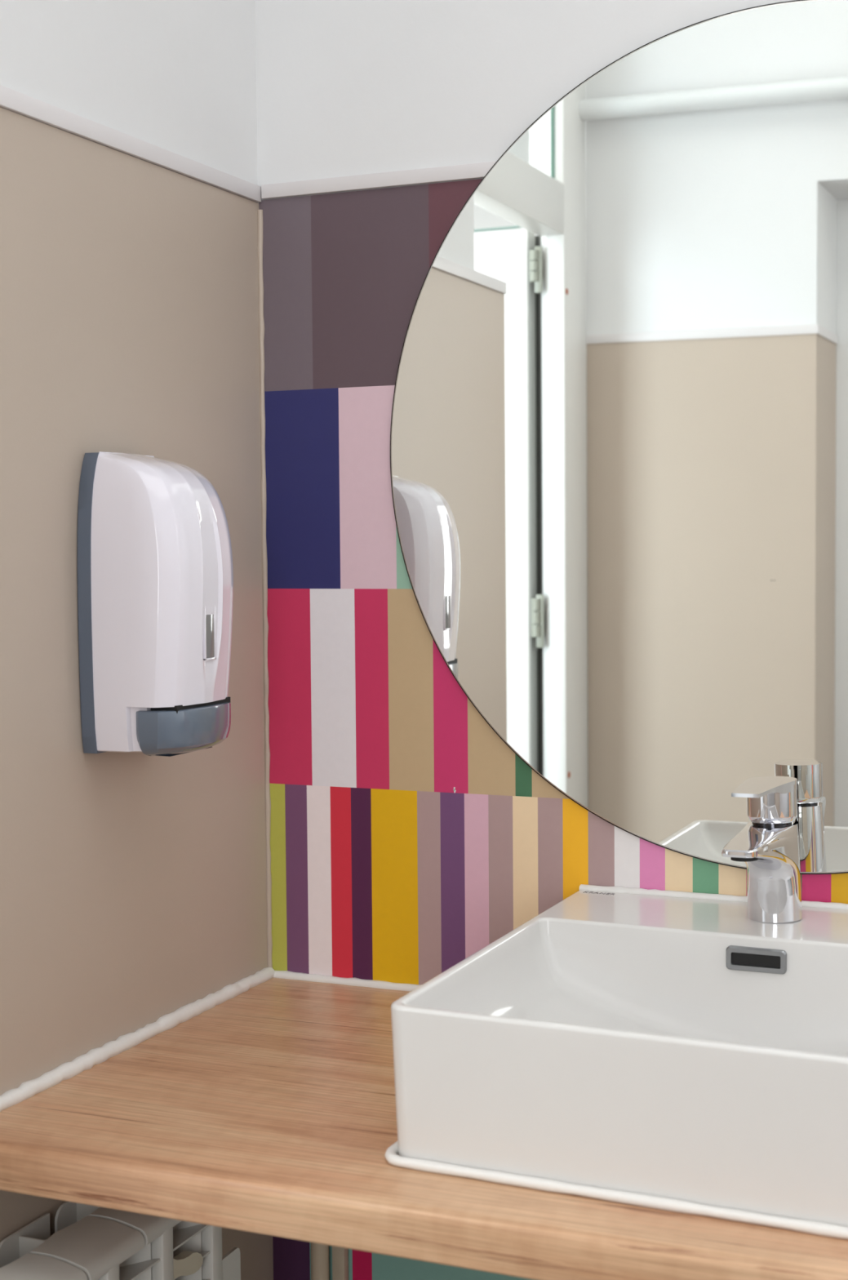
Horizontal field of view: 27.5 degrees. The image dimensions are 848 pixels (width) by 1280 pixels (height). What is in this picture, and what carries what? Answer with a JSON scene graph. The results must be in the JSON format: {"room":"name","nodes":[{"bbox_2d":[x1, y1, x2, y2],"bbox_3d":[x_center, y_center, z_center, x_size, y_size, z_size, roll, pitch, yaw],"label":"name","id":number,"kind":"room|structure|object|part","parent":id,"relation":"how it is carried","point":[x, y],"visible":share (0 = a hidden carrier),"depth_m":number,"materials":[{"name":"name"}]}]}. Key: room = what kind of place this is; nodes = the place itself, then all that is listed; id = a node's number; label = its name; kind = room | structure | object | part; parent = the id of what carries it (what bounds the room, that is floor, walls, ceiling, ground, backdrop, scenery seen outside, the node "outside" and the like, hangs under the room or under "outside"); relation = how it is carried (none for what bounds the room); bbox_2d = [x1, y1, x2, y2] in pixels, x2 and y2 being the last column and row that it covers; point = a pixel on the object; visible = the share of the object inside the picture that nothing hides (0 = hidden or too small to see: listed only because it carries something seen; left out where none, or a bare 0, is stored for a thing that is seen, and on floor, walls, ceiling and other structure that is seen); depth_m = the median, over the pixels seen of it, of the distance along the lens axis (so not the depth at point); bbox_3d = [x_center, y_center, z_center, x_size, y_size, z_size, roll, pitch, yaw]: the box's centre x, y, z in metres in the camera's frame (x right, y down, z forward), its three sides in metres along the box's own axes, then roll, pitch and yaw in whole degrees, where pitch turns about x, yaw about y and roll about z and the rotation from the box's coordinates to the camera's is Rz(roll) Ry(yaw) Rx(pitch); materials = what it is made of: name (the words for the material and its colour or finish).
{"room":"public restroom","nodes":[
{"label":"public restroom","id":0,"kind":"room"},
{"bbox_2d":[0,0,273,1279],"bbox_3d":[-0.339,-0.184,1.454,0.080,2.700,0.739,1,3,23],"label":"wall","id":1,"kind":"structure","parent":0,"point":[133,884],"depth_m":1.51,"materials":[{"name":"beige paint"}]},
{"bbox_2d":[0,1201,240,1279],"bbox_3d":[-0.282,0.770,1.389,0.101,0.601,0.398,1,3,23],"label":"radiator","id":2,"kind":"object","parent":1,"relation":"attached to","point":[88,1242],"visible":0.6,"depth_m":1.40,"materials":[{"name":"white metal"}]},
{"bbox_2d":[0,84,261,202],"bbox_3d":[-0.307,-0.430,1.416,0.006,0.016,0.718,1,3,23],"label":"trim","id":3,"kind":"structure","parent":1,"relation":"attached to","point":[11,100],"depth_m":1.51,"materials":[{"name":"white plastic"}]},
{"bbox_2d":[0,967,275,1111],"bbox_3d":[-0.261,0.357,1.545,0.016,0.016,0.523,1,3,23],"label":"trim","id":4,"kind":"structure","parent":1,"relation":"attached to","point":[95,1056],"depth_m":1.53,"materials":[{"name":"white plastic"}]},
{"bbox_2d":[77,451,233,756],"bbox_3d":[-0.225,-0.033,1.498,0.098,0.258,0.120,1,3,23],"label":"soap dispenser","id":5,"kind":"object","parent":1,"relation":"attached to","point":[155,568],"visible":1,"depth_m":1.45,"materials":[{"name":"white plastic"}]},
{"bbox_3d":[-0.264,-0.034,1.515,0.014,0.255,0.120,1,3,23],"label":"plate","id":6,"kind":"part","parent":5,"relation":"part of","materials":[{"name":"grey plastic"}]},
{"bbox_2d":[255,0,847,1279],"bbox_3d":[0.858,-0.190,1.378,2.220,2.700,0.100,1,3,23],"label":"wall","id":7,"kind":"structure","parent":0,"point":[408,838],"depth_m":1.71,"materials":[{"name":"tile"}]},
{"bbox_2d":[257,209,272,968],"bbox_3d":[-0.162,-0.046,1.767,0.007,0.776,0.007,-3,4,-37],"label":"trim","id":8,"kind":"structure","parent":7,"relation":"attached to","point":[260,212],"depth_m":1.76,"materials":[{"name":"beige plastic"}]},
{"bbox_2d":[311,1242,329,1279],"bbox_3d":[-0.105,0.766,1.776,0.019,0.764,0.019,1,3,23],"label":"pipe","id":9,"kind":"object","parent":7,"relation":"attached to","point":[320,1269],"visible":0.25,"depth_m":1.76,"materials":[{"name":"beige metal"}]},
{"bbox_2d":[332,1245,348,1279],"bbox_3d":[-0.084,0.766,1.775,0.015,0.764,0.012,1,3,23],"label":"pipe","id":10,"kind":"object","parent":7,"relation":"attached to","point":[340,1255],"visible":0.02,"depth_m":1.76,"materials":[{"name":"beige metal"}]},
{"bbox_2d":[273,970,421,991],"bbox_3d":[0.395,0.354,1.551,1.200,0.012,0.012,1,3,23],"label":"trim","id":11,"kind":"structure","parent":7,"relation":"attached to","point":[288,975],"depth_m":1.75,"materials":[{"name":"white plastic"}]},
{"bbox_2d":[261,160,497,199],"bbox_3d":[0.465,-0.442,1.476,1.366,0.014,0.006,1,3,23],"label":"trim","id":12,"kind":"structure","parent":7,"relation":"attached to","point":[472,171],"depth_m":1.69,"materials":[{"name":"white plastic"}]},
{"bbox_2d":[0,977,847,1279],"bbox_3d":[0.290,0.387,1.315,1.200,0.036,0.522,1,3,23],"label":"countertop","id":13,"kind":"structure","parent":7,"relation":"attached to","point":[270,1109],"depth_m":1.26,"materials":[{"name":"brown wood"}]},
{"bbox_2d":[384,884,847,1239],"bbox_3d":[0.240,0.307,1.360,0.411,0.120,0.474,1,3,23],"label":"washbasin","id":14,"kind":"object","parent":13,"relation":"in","point":[672,1051],"visible":1,"depth_m":1.21,"materials":[{"name":"white ceramic"}]},
{"bbox_3d":[0.278,0.266,1.442,0.050,0.020,0.011,1,3,23],"label":"overflow frame","id":15,"kind":"part","parent":14,"relation":"part of","materials":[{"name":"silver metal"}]},
{"bbox_2d":[721,776,802,923],"bbox_3d":[0.290,0.184,1.472,0.049,0.123,0.129,1,3,23],"label":"faucet","id":16,"kind":"object","parent":14,"relation":"on","point":[768,844],"visible":1,"depth_m":1.49,"materials":[{"name":"silver metal"}]},
{"bbox_3d":[0.292,0.127,1.490,0.044,0.010,0.085,0,3,32],"label":"lever","id":17,"kind":"part","parent":16,"relation":"part of","materials":[{"name":"silver metal"}]},
{"bbox_2d":[390,0,847,874],"bbox_3d":[0.324,-0.176,1.550,0.777,0.777,0.005,1,3,23],"label":"round mirror","id":18,"kind":"object","parent":7,"relation":"attached to","point":[619,430],"visible":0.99,"depth_m":1.59,"materials":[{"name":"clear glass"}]}
]}

